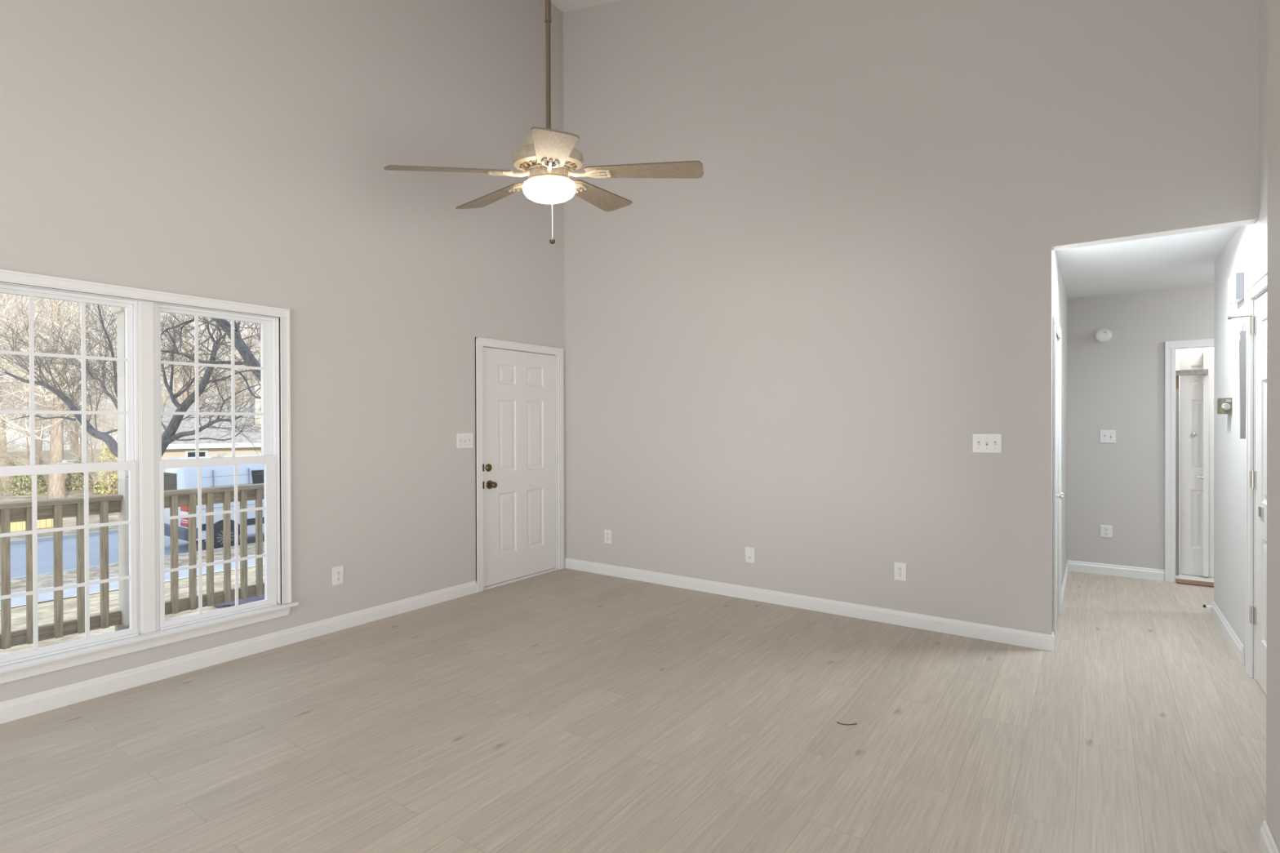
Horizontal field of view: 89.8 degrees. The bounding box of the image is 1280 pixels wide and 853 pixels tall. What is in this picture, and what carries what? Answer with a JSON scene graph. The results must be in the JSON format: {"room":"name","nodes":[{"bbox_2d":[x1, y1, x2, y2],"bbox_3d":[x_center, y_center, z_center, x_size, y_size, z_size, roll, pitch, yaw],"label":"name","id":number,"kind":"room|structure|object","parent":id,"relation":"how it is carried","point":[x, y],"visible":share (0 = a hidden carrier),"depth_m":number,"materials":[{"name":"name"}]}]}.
{"room":"empty living room","nodes":[
{"label":"empty living room","id":0,"kind":"room"},
{"bbox_2d":[0,0,565,702],"bbox_3d":[-3.120,-1.067,2.909,0.130,6.300,8.315,0,0,35],"label":"wall","id":1,"kind":"structure","parent":0,"point":[230,150],"depth_m":4.26,"materials":[{"name":"grey paint"}]},
{"bbox_2d":[0,284,139,666],"bbox_3d":[-2.912,0.224,3.201,0.108,1.792,0.660,0,0,35],"label":"window","id":2,"kind":"structure","parent":1,"relation":"in","point":[131,463],"depth_m":3.28,"materials":[{"name":"white plastic"}]},
{"bbox_2d":[0,281,280,634],"bbox_3d":[-2.707,0.219,3.490,0.128,1.800,1.384,0,0,35],"label":"window frame","id":3,"kind":"structure","parent":1,"relation":"attached to","point":[145,308],"depth_m":3.48,"materials":[{"name":"white paint"}]},
{"bbox_2d":[0,269,291,604],"bbox_3d":[-2.646,0.192,3.445,0.022,1.851,1.502,0,0,35],"label":"trim","id":4,"kind":"structure","parent":1,"relation":"attached to","point":[6,276],"depth_m":4.00,"materials":[{"name":"white paint"}]},
{"bbox_2d":[0,601,298,684],"bbox_3d":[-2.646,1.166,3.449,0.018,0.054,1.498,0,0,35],"label":"trim","id":5,"kind":"structure","parent":1,"relation":"attached to","point":[22,673],"depth_m":3.39,"materials":[{"name":"white paint"}]},
{"bbox_2d":[155,302,277,630],"bbox_3d":[-2.492,0.220,3.792,0.108,1.792,0.633,0,0,35],"label":"window","id":6,"kind":"structure","parent":1,"relation":"in","point":[268,457],"depth_m":3.84,"materials":[{"name":"white plastic"}]},
{"bbox_2d":[0,580,476,724],"bbox_3d":[-3.403,1.338,2.386,0.014,0.098,7.106,0,0,35],"label":"baseboard","id":7,"kind":"structure","parent":1,"relation":"attached to","point":[31,704],"depth_m":3.67,"materials":[{"name":"white paint"}]},
{"bbox_2d":[332,565,343,586],"bbox_3d":[-2.032,1.004,4.321,0.009,0.124,0.078,0,0,35],"label":"power outlet","id":8,"kind":"object","parent":1,"relation":"attached to","point":[337,571],"visible":1,"depth_m":4.32,"materials":[{"name":"white plastic"}]},
{"bbox_2d":[456,432,473,448],"bbox_3d":[-1.410,0.114,5.190,0.016,0.122,0.165,0,0,35],"label":"light switch","id":9,"kind":"object","parent":1,"relation":"attached to","point":[464,440],"visible":1,"depth_m":5.19,"materials":[{"name":"white plastic"}]},
{"bbox_2d":[475,337,564,592],"bbox_3d":[-1.075,0.312,5.735,0.192,2.101,1.059,0,0,35],"label":"door","id":10,"kind":"structure","parent":1,"relation":"in","point":[520,458],"depth_m":5.68,"materials":[{"name":"white paint"}]},
{"bbox_2d":[551,0,617,12],"bbox_3d":[-1.139,-3.478,1.405,5.101,1.192,8.445,0,0,35],"label":"ceiling","id":11,"kind":"structure","parent":0,"point":[563,5],"depth_m":5.96,"materials":[{"name":"white paint"}]},
{"bbox_2d":[383,0,703,244],"bbox_3d":[-0.399,-2.123,2.783,1.268,2.672,1.258,0,0,35],"label":"ceiling fan","id":12,"kind":"object","parent":11,"relation":"hanging from","point":[548,157],"visible":1,"depth_m":2.69,"materials":[{"name":"brown metal"}]},
{"bbox_2d":[0,568,1266,852],"bbox_3d":[1.216,1.427,3.316,6.730,0.120,14.230,0,0,35],"label":"floor","id":13,"kind":"structure","parent":0,"point":[565,710],"depth_m":2.83,"materials":[{"name":"brown wood"}]},
{"bbox_2d":[563,0,1258,634],"bbox_3d":[1.286,-1.440,4.806,4.856,5.600,0.115,0,0,35],"label":"wall","id":14,"kind":"structure","parent":0,"point":[793,351],"depth_m":4.55,"materials":[{"name":"grey paint"}]},
{"bbox_2d":[604,529,611,543],"bbox_3d":[-0.294,1.006,5.870,0.082,0.124,0.009,0,0,35],"label":"power outlet","id":15,"kind":"object","parent":14,"relation":"attached to","point":[607,533],"visible":1,"depth_m":5.87,"materials":[{"name":"white plastic"}]},
{"bbox_2d":[745,546,754,563],"bbox_3d":[0.864,1.010,5.048,0.080,0.122,0.007,0,0,35],"label":"wall jack","id":16,"kind":"object","parent":14,"relation":"attached to","point":[749,552],"visible":1,"depth_m":5.05,"materials":[{"name":"white plastic"}]},
{"bbox_2d":[564,557,1054,651],"bbox_3d":[0.891,1.311,5.027,3.957,0.098,0.014,0,0,35],"label":"baseboard","id":17,"kind":"structure","parent":14,"relation":"attached to","point":[1030,639],"depth_m":4.64,"materials":[{"name":"white paint"}]},
{"bbox_2d":[893,561,906,581],"bbox_3d":[1.781,0.994,4.396,0.080,0.124,0.009,0,0,35],"label":"power outlet","id":18,"kind":"object","parent":14,"relation":"attached to","point":[900,568],"visible":1,"depth_m":4.39,"materials":[{"name":"white plastic"}]},
{"bbox_2d":[897,572,902,577],"bbox_3d":[1.779,1.014,4.394,0.033,0.033,0.003,0,0,35],"label":"receptacle","id":19,"kind":"object","parent":18,"relation":"attached to","point":[899,574],"depth_m":4.39,"materials":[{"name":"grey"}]},
{"bbox_2d":[972,433,1001,453],"bbox_3d":[2.205,0.107,4.083,0.165,0.122,0.016,0,0,35],"label":"light switch","id":20,"kind":"object","parent":14,"relation":"attached to","point":[981,442],"visible":1,"depth_m":4.08,"materials":[{"name":"white plastic"}]},
{"bbox_2d":[1051,631,1055,652],"bbox_3d":[2.524,1.311,3.920,0.014,0.098,0.099,0,0,35],"label":"baseboard","id":21,"kind":"structure","parent":14,"relation":"attached to","point":[1052,631],"depth_m":3.88,"materials":[{"name":"white paint"}]},
{"bbox_2d":[1053,250,1066,587],"bbox_3d":[3.227,0.052,5.021,0.115,2.600,2.465,0,0,35],"label":"wall","id":22,"kind":"structure","parent":0,"point":[1060,297],"depth_m":5.26,"materials":[{"name":"grey paint"}]},
{"bbox_2d":[1052,315,1064,644],"bbox_3d":[2.764,0.335,4.319,0.172,2.045,0.832,0,0,35],"label":"door","id":23,"kind":"structure","parent":22,"relation":"in","point":[1057,495],"depth_m":4.00,"materials":[{"name":"white paint"}]},
{"bbox_2d":[1061,560,1069,612],"bbox_3d":[3.515,1.301,5.315,0.014,0.098,1.634,0,0,35],"label":"baseboard","id":24,"kind":"structure","parent":22,"relation":"attached to","point":[1067,569],"depth_m":5.25,"materials":[{"name":"white paint"}]},
{"bbox_2d":[1066,284,1213,581],"bbox_3d":[4.975,0.045,5.361,2.571,2.600,0.115,0,0,35],"label":"wall","id":25,"kind":"structure","parent":0,"point":[1117,384],"depth_m":5.76,"materials":[{"name":"grey paint"}]},
{"bbox_2d":[1094,328,1111,342],"bbox_3d":[4.193,-0.825,5.814,0.128,0.128,0.041,0,0,35],"label":"smoke detector","id":26,"kind":"object","parent":25,"relation":"attached to","point":[1102,335],"visible":1,"depth_m":5.80,"materials":[{"name":"white plastic"}]},
{"bbox_2d":[1100,524,1112,537],"bbox_3d":[4.229,0.950,5.822,0.088,0.110,0.009,0,0,35],"label":"power outlet","id":27,"kind":"object","parent":25,"relation":"attached to","point":[1106,531],"visible":1,"depth_m":5.82,"materials":[{"name":"white plastic"}]},
{"bbox_2d":[1099,430,1115,443],"bbox_3d":[4.232,0.090,5.808,0.116,0.116,0.016,0,0,35],"label":"light switch","id":28,"kind":"object","parent":25,"relation":"attached to","point":[1105,436],"visible":1,"depth_m":5.81,"materials":[{"name":"white plastic"}]},
{"bbox_2d":[1067,560,1164,581],"bbox_3d":[4.274,1.296,5.788,0.702,0.098,0.014,0,0,35],"label":"baseboard","id":29,"kind":"structure","parent":25,"relation":"attached to","point":[1074,566],"depth_m":5.77,"materials":[{"name":"white paint"}]},
{"bbox_2d":[1164,338,1213,587],"bbox_3d":[5.222,0.301,5.742,0.892,2.082,1.140,0,0,35],"label":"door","id":30,"kind":"structure","parent":25,"relation":"in","point":[1171,347],"depth_m":5.56,"materials":[{"name":"white paint"}]},
{"bbox_2d":[1175,368,1208,575],"bbox_3d":[4.916,0.417,5.728,0.225,1.848,0.040,0,0,35],"label":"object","id":31,"kind":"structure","parent":30,"relation":"attached to","point":[1197,371],"depth_m":5.78,"materials":[{"name":"white wood"}]},
{"bbox_2d":[1178,350,1213,577],"bbox_3d":[5.070,0.330,5.725,0.400,2.020,0.056,0,0,35],"label":"door","id":32,"kind":"structure","parent":30,"relation":"attached to","point":[1191,387],"depth_m":5.78,"materials":[{"name":"white paint"}]},
{"bbox_2d":[1056,226,1240,298],"bbox_3d":[4.271,-1.215,4.270,2.456,0.065,2.465,0,0,35],"label":"ceiling","id":33,"kind":"structure","parent":0,"point":[1181,260],"depth_m":4.67,"materials":[{"name":"white paint"}]},
{"bbox_2d":[1175,347,1213,464],"bbox_3d":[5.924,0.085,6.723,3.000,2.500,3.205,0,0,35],"label":"door frame","id":34,"kind":"structure","parent":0,"point":[1177,351],"depth_m":8.00,"materials":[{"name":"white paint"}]},
{"bbox_2d":[1213,0,1267,678],"bbox_3d":[3.218,-1.439,3.234,0.115,5.600,3.310,0,0,35],"label":"wall","id":35,"kind":"structure","parent":0,"point":[1246,251],"depth_m":3.96,"materials":[{"name":"white paint"}]},
{"bbox_2d":[1203,604,1211,608],"bbox_3d":[4.099,1.301,4.640,0.045,0.027,0.028,0,0,35],"label":"door stop","id":36,"kind":"object","parent":35,"relation":"attached to","point":[1204,606],"visible":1,"depth_m":4.63,"materials":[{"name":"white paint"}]},
{"bbox_2d":[1217,397,1231,413],"bbox_3d":[3.709,-0.130,4.074,0.055,0.100,0.127,0,0,35],"label":"thermostat","id":37,"kind":"object","parent":35,"relation":"attached to","point":[1224,405],"visible":1,"depth_m":4.03,"materials":[{"name":"brown plastic"}]},
{"bbox_2d":[1211,600,1244,663],"bbox_3d":[3.793,1.306,4.159,0.014,0.098,1.170,0,0,35],"label":"baseboard","id":38,"kind":"structure","parent":35,"relation":"attached to","point":[1235,643],"depth_m":4.04,"materials":[{"name":"white paint"}]},
{"bbox_2d":[1227,271,1244,304],"bbox_3d":[3.502,-0.810,3.774,0.045,0.155,0.208,0,0,35],"label":"door chime","id":39,"kind":"object","parent":35,"relation":"attached to","point":[1236,282],"visible":1,"depth_m":3.70,"materials":[{"name":"white plastic"}]},
{"bbox_2d":[1238,323,1246,439],"bbox_3d":[3.394,-0.255,3.615,0.034,0.648,0.016,0,0,35],"label":"strip","id":40,"kind":"object","parent":35,"relation":"hanging from","point":[1242,340],"visible":0.87,"depth_m":3.61,"materials":[{"name":"grey fabric"}]},
{"bbox_2d":[1227,270,1266,694],"bbox_3d":[3.075,0.304,3.123,0.217,2.117,0.946,0,0,35],"label":"door","id":41,"kind":"structure","parent":35,"relation":"in","point":[1256,308],"depth_m":3.42,"materials":[{"name":"white paint"}]},
{"bbox_2d":[1266,0,1279,852],"bbox_3d":[0.295,-1.410,-0.669,0.359,5.600,6.440,0,0,35],"label":"wall","id":42,"kind":"structure","parent":0,"point":[1273,676],"depth_m":1.99,"materials":[{"name":"grey paint"}]},
{"bbox_2d":[1259,820,1279,852],"bbox_3d":[1.932,1.323,1.960,0.014,0.098,0.290,0,0,35],"label":"baseboard","id":43,"kind":"structure","parent":42,"relation":"attached to","point":[1267,843],"depth_m":2.02,"materials":[{"name":"white paint"}]},
{"label":"outside","id":44,"kind":"structure","parent":0,"visible":0},
{"bbox_2d":[0,448,118,540],"bbox_3d":[-40.061,3.142,61.740,85.800,0.080,135.000,0,0,35],"label":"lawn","id":45,"kind":"structure","parent":44,"point":[113,517],"depth_m":29.30,"materials":[{"name":"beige plant"}]},
{"bbox_2d":[0,421,24,480],"bbox_3d":[-32.453,1.003,31.379,3.367,4.712,3.469,0,0,-21],"label":"tree","id":46,"kind":"object","parent":45,"relation":"on","point":[1,421],"visible":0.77,"depth_m":32.22,"materials":[{"name":"beige plant"}]},
{"bbox_2d":[7,454,22,479],"bbox_3d":[-35.462,2.476,35.992,1.390,1.804,1.562,0,0,-4],"label":"shrub","id":47,"kind":"object","parent":45,"relation":"on","point":[9,461],"visible":0.09,"depth_m":36.02,"materials":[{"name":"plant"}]},
{"bbox_2d":[3,402,29,455],"bbox_3d":[-37.766,0.349,37.621,4.311,6.035,4.442,0,0,-30],"label":"tree","id":48,"kind":"object","parent":45,"relation":"on","point":[25,402],"visible":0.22,"depth_m":38.06,"materials":[{"name":"beige plant"}]},
{"bbox_2d":[0,475,48,496],"bbox_3d":[-29.544,2.789,30.990,1.830,1.203,1.876,0,0,35],"label":"shrub","id":49,"kind":"object","parent":45,"relation":"on","point":[20,483],"visible":0.7,"depth_m":30.73,"materials":[{"name":"green plant"}]},
{"bbox_2d":[0,296,48,437],"bbox_3d":[-60.777,-6.239,60.715,14.327,19.317,14.555,0,0,-45],"label":"tree","id":50,"kind":"object","parent":45,"relation":"on","point":[3,296],"visible":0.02,"depth_m":61.01,"materials":[{"name":"beige plant"}]},
{"bbox_2d":[0,373,47,453],"bbox_3d":[-36.236,-0.082,35.530,5.107,6.938,4.957,0,0,-28],"label":"tree","id":51,"kind":"object","parent":45,"relation":"on","point":[4,373],"visible":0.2,"depth_m":36.24,"materials":[{"name":"beige plant"}]},
{"bbox_2d":[0,293,52,429],"bbox_3d":[-69.434,-9.853,69.216,16.432,26.590,13.563,0,0,35],"label":"tree","id":52,"kind":"object","parent":45,"relation":"on","point":[0,294],"visible":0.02,"depth_m":69.62,"materials":[{"name":"beige plant"}]},
{"bbox_2d":[4,408,50,465],"bbox_3d":[-37.155,0.868,39.117,3.531,4.942,3.638,0,0,-32],"label":"tree","id":53,"kind":"object","parent":45,"relation":"on","point":[48,409],"visible":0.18,"depth_m":39.30,"materials":[{"name":"beige plant"}]},
{"bbox_2d":[9,518,53,531],"bbox_3d":[-19.460,2.998,20.229,0.070,0.620,1.680,0,0,35],"label":"fence","id":54,"kind":"object","parent":45,"relation":"on","point":[18,526],"visible":0.18,"depth_m":20.25,"materials":[{"name":"yellow wood"}]},
{"bbox_2d":[3,340,68,434],"bbox_3d":[-73.903,-4.853,78.177,12.700,16.438,11.343,0,0,20],"label":"tree","id":55,"kind":"object","parent":45,"relation":"on","point":[51,340],"visible":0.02,"depth_m":77.43,"materials":[{"name":"beige plant"}]},
{"bbox_2d":[0,392,79,483],"bbox_3d":[-31.549,0.534,33.009,4.165,5.658,4.043,0,0,4],"label":"tree","id":56,"kind":"object","parent":45,"relation":"on","point":[24,418],"visible":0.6,"depth_m":33.15,"materials":[{"name":"beige plant"}]},
{"bbox_2d":[6,384,79,476],"bbox_3d":[-34.889,0.339,37.620,4.313,6.036,4.443,0,0,27],"label":"tree","id":57,"kind":"object","parent":45,"relation":"on","point":[41,456],"visible":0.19,"depth_m":37.29,"materials":[{"name":"beige plant"}]},
{"bbox_2d":[0,293,115,488],"bbox_3d":[-34.558,-8.287,33.461,14.608,23.545,11.778,0,0,-5],"label":"tree","id":58,"kind":"object","parent":45,"relation":"on","point":[2,482],"visible":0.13,"depth_m":34.28,"materials":[{"name":"beige plant"}]},
{"bbox_2d":[5,312,116,458],"bbox_3d":[-52.124,-4.220,57.022,10.983,15.374,11.316,0,0,-44],"label":"tree","id":59,"kind":"object","parent":45,"relation":"on","point":[75,313],"visible":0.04,"depth_m":57.33,"materials":[{"name":"beige plant"}]},
{"bbox_2d":[35,405,106,463],"bbox_3d":[-34.689,0.672,39.608,3.919,5.324,3.804,0,0,2],"label":"tree","id":60,"kind":"object","parent":45,"relation":"on","point":[78,433],"visible":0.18,"depth_m":39.29,"materials":[{"name":"beige plant"}]},
{"bbox_2d":[0,294,163,464],"bbox_3d":[-46.947,-8.223,51.301,15.810,23.375,16.662,0,0,-25],"label":"tree","id":61,"kind":"object","parent":45,"relation":"on","point":[2,384],"visible":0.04,"depth_m":49.53,"materials":[{"name":"beige plant"}]},
{"bbox_2d":[46,395,117,491],"bbox_3d":[-27.194,0.640,31.673,3.993,5.425,3.876,0,0,45],"label":"tree","id":62,"kind":"object","parent":45,"relation":"on","point":[64,415],"visible":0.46,"depth_m":31.77,"materials":[{"name":"beige plant"}]},
{"bbox_2d":[46,381,117,483],"bbox_3d":[-30.179,0.016,36.702,4.920,6.684,4.775,0,0,-10],"label":"tree","id":63,"kind":"object","parent":45,"relation":"on","point":[99,381],"visible":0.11,"depth_m":36.18,"materials":[{"name":"beige plant"}]},
{"bbox_2d":[65,471,101,490],"bbox_3d":[-28.687,2.627,33.010,1.530,1.492,1.499,0,0,-7],"label":"shrub","id":64,"kind":"object","parent":45,"relation":"on","point":[78,476],"visible":0.38,"depth_m":32.77,"materials":[{"name":"green plant"}]},
{"bbox_2d":[0,293,167,465],"bbox_3d":[-40.527,-9.609,44.355,16.231,26.161,13.087,0,0,1],"label":"tree","id":65,"kind":"object","parent":45,"relation":"on","point":[2,296],"visible":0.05,"depth_m":43.76,"materials":[{"name":"beige plant"}]},
{"bbox_2d":[63,422,103,463],"bbox_3d":[-33.039,1.231,37.925,3.074,4.176,2.984,0,0,-39],"label":"tree","id":66,"kind":"object","parent":45,"relation":"on","point":[68,456],"visible":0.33,"depth_m":37.94,"materials":[{"name":"beige plant"}]},
{"bbox_2d":[0,293,182,463],"bbox_3d":[-40.500,-9.796,46.877,13.264,26.516,16.452,0,0,9],"label":"tree","id":67,"kind":"object","parent":45,"relation":"on","point":[0,293],"visible":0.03,"depth_m":45.65,"materials":[{"name":"beige plant"}]},
{"bbox_2d":[66,381,115,445],"bbox_3d":[-66.263,-3.945,80.164,10.530,14.655,10.757,0,0,-20],"label":"tree","id":68,"kind":"object","parent":45,"relation":"on","point":[91,381],"visible":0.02,"depth_m":79.13,"materials":[{"name":"beige plant"}]},
{"bbox_2d":[66,403,117,493],"bbox_3d":[-25.453,0.989,31.274,3.356,4.697,3.457,0,0,-12],"label":"tree","id":69,"kind":"object","parent":45,"relation":"on","point":[90,457],"visible":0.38,"depth_m":30.67,"materials":[{"name":"beige plant"}]},
{"bbox_2d":[86,395,117,462],"bbox_3d":[-28.743,0.391,35.420,4.223,5.911,4.351,0,0,23],"label":"tree","id":70,"kind":"object","parent":45,"relation":"on","point":[88,396],"visible":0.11,"depth_m":34.86,"materials":[{"name":"beige plant"}]},
{"bbox_2d":[89,396,116,433],"bbox_3d":[-59.341,-1.862,73.990,7.610,10.366,7.448,0,0,-22],"label":"tree","id":71,"kind":"object","parent":45,"relation":"on","point":[108,397],"visible":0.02,"depth_m":72.88,"materials":[{"name":"beige plant"}]},
{"bbox_2d":[0,293,209,498],"bbox_3d":[-27.139,-5.779,29.438,13.175,18.484,12.501,0,0,-10],"label":"tree","id":72,"kind":"object","parent":45,"relation":"on","point":[56,482],"visible":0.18,"depth_m":28.79,"materials":[{"name":"beige plant"}]},
{"bbox_2d":[93,445,118,494],"bbox_3d":[-25.602,2.135,30.973,1.290,2.467,1.278,0,0,35],"label":"shrub","id":73,"kind":"object","parent":45,"relation":"on","point":[105,484],"visible":0.55,"depth_m":30.78,"materials":[{"name":"yellow plant"}]},
{"bbox_2d":[0,297,248,480],"bbox_3d":[-31.680,-6.027,37.502,14.905,18.988,11.165,0,0,-2],"label":"tree","id":74,"kind":"object","parent":45,"relation":"on","point":[68,304],"visible":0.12,"depth_m":37.84,"materials":[{"name":"beige plant"}]},
{"bbox_2d":[79,342,182,428],"bbox_3d":[-45.583,-3.219,56.524,9.477,13.265,9.764,0,0,-26],"label":"tree","id":75,"kind":"object","parent":45,"relation":"on","point":[79,343],"visible":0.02,"depth_m":58.03,"materials":[{"name":"beige plant"}]},
{"bbox_2d":[92,311,260,405],"bbox_3d":[-33.583,-4.914,47.600,11.812,16.571,11.208,0,0,15],"label":"tree","id":76,"kind":"object","parent":45,"relation":"on","point":[184,394],"visible":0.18,"depth_m":47.93,"materials":[{"name":"beige plant"}]},
{"bbox_2d":[115,314,245,405],"bbox_3d":[-45.834,-7.269,64.396,10.618,21.226,13.169,0,0,4],"label":"tree","id":77,"kind":"object","parent":45,"relation":"on","point":[174,380],"visible":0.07,"depth_m":63.81,"materials":[{"name":"beige plant"}]},
{"bbox_2d":[160,318,217,404],"bbox_3d":[-50.795,-5.082,68.712,11.631,16.855,13.022,0,0,-20],"label":"tree","id":78,"kind":"object","parent":45,"relation":"on","point":[181,318],"visible":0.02,"depth_m":67.70,"materials":[{"name":"beige plant"}]},
{"bbox_2d":[163,338,248,405],"bbox_3d":[-54.779,-5.346,80.490,12.998,17.250,12.794,0,0,-29],"label":"tree","id":79,"kind":"object","parent":45,"relation":"on","point":[184,339],"visible":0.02,"depth_m":80.54,"materials":[{"name":"beige plant"}]},
{"bbox_2d":[160,318,260,406],"bbox_3d":[-35.531,-4.964,54.722,9.795,16.657,13.076,0,0,-4],"label":"tree","id":80,"kind":"object","parent":45,"relation":"on","point":[215,338],"visible":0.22,"depth_m":54.56,"materials":[{"name":"beige plant"}]},
{"bbox_2d":[160,386,261,459],"bbox_3d":[-20.214,0.680,36.985,13.800,5.650,9.020,0,0,-36],"label":"house","id":81,"kind":"structure","parent":45,"relation":"on","point":[207,447],"depth_m":32.12,"materials":[{"name":"beige"}]},
{"bbox_2d":[162,317,260,406],"bbox_3d":[-44.730,-7.061,71.638,14.377,20.834,16.096,0,0,-41],"label":"tree","id":82,"kind":"object","parent":45,"relation":"on","point":[206,317],"visible":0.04,"depth_m":71.75,"materials":[{"name":"beige plant"}]},
{"bbox_2d":[165,318,260,406],"bbox_3d":[-39.166,-6.639,63.737,14.228,19.961,13.501,0,0,-11],"label":"tree","id":83,"kind":"object","parent":45,"relation":"on","point":[249,330],"visible":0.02,"depth_m":62.58,"materials":[{"name":"beige plant"}]},
{"bbox_2d":[203,322,260,386],"bbox_3d":[-26.449,-6.124,47.989,11.198,19.043,14.949,0,0,-40],"label":"tree","id":84,"kind":"object","parent":45,"relation":"on","point":[246,322],"visible":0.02,"depth_m":48.87,"materials":[{"name":"beige plant"}]},
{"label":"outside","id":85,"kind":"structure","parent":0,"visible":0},
{"bbox_2d":[0,564,264,656],"bbox_3d":[3.528,2.598,15.439,19.800,1.223,60.000,0,0,35],"label":"lawn","id":86,"kind":"structure","parent":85,"point":[46,609],"depth_m":10.57,"materials":[{"name":"beige plant"}]},
{"bbox_2d":[0,294,263,475],"bbox_3d":[-7.515,-0.134,9.239,5.464,5.705,2.840,0,0,10],"label":"bare tree","id":87,"kind":"object","parent":86,"relation":"on","point":[168,436],"visible":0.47,"depth_m":8.98,"materials":[{"name":"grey plant"}]},
{"bbox_2d":[38,305,261,426],"bbox_3d":[-5.097,-0.065,7.643,3.515,5.168,1.910,0,0,-11],"label":"bare tree","id":88,"kind":"object","parent":86,"relation":"on","point":[246,353],"visible":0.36,"depth_m":7.44,"materials":[{"name":"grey plant"}]},
{"bbox_2d":[213,594,264,608],"bbox_3d":[-5.155,2.656,10.813,3.400,0.519,3.600,0,0,35],"label":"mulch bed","id":89,"kind":"object","parent":86,"relation":"on","point":[255,598],"visible":0.04,"depth_m":9.41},
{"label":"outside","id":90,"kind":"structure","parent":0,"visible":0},
{"bbox_3d":[-2.261,1.433,5.298,1.225,0.040,12.774,0,0,35],"label":"porch deck","id":91,"kind":"object","parent":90,"visible":0},
{"bbox_2d":[111,306,129,631],"bbox_3d":[-3.461,0.259,4.391,0.190,2.324,0.190,0,0,35],"label":"porch post","id":92,"kind":"object","parent":91,"relation":"on","point":[123,530],"visible":0.1,"depth_m":4.32,"materials":[{"name":"beige paint"}]},
{"bbox_2d":[0,493,122,649],"bbox_3d":[-4.187,0.907,3.420,0.120,0.878,2.288,0,0,35],"label":"porch railing","id":93,"kind":"object","parent":92,"relation":"attached to","point":[59,508],"visible":0.86,"depth_m":4.06,"materials":[{"name":"brown wood"}]},
{"bbox_2d":[164,483,264,614],"bbox_3d":[-2.842,0.893,5.313,0.120,0.878,2.068,0,0,35],"label":"porch railing","id":94,"kind":"object","parent":92,"relation":"attached to","point":[173,499],"visible":0.28,"depth_m":4.76,"materials":[{"name":"brown wood"}]},
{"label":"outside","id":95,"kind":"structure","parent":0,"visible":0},
{"bbox_2d":[0,552,264,608],"bbox_3d":[-4.977,3.160,21.485,1.430,0.020,60.000,0,0,35],"label":"sidewalk","id":96,"kind":"structure","parent":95,"point":[43,597],"depth_m":12.86,"materials":[{"name":"concrete"}]},
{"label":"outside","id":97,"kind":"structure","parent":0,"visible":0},
{"bbox_2d":[0,531,264,579],"bbox_3d":[-9.717,3.518,24.854,6.100,0.350,60.000,0,0,35],"label":"street","id":98,"kind":"structure","parent":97,"point":[45,548],"depth_m":17.35,"materials":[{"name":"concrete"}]},
{"bbox_2d":[0,528,263,580],"bbox_3d":[-9.717,3.413,24.854,6.400,0.360,60.000,0,0,35],"label":"curb","id":99,"kind":"object","parent":98,"relation":"on","point":[115,531],"depth_m":18.91,"materials":[{"name":"grey concrete"}]},
{"bbox_2d":[164,454,264,548],"bbox_3d":[-11.044,2.117,19.752,2.045,2.508,5.840,0,0,35],"label":"truck","id":100,"kind":"object","parent":98,"relation":"on","point":[175,478],"visible":0.26,"depth_m":17.51,"materials":[{"name":"white metal"}]},
{"bbox_2d":[180,506,188,527],"bbox_3d":[-12.051,2.350,17.032,0.477,0.600,0.087,0,0,35],"label":"tail lamp","id":101,"kind":"object","parent":100,"relation":"attached to","point":[184,510],"depth_m":16.97,"materials":[{"name":"red plastic"}]},
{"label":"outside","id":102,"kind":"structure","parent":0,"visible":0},
{"bbox_2d":[0,542,264,594],"bbox_3d":[-6.293,3.228,22.420,2.000,0.071,60.000,0,0,35],"label":"verge","id":103,"kind":"structure","parent":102,"point":[17,584],"depth_m":14.43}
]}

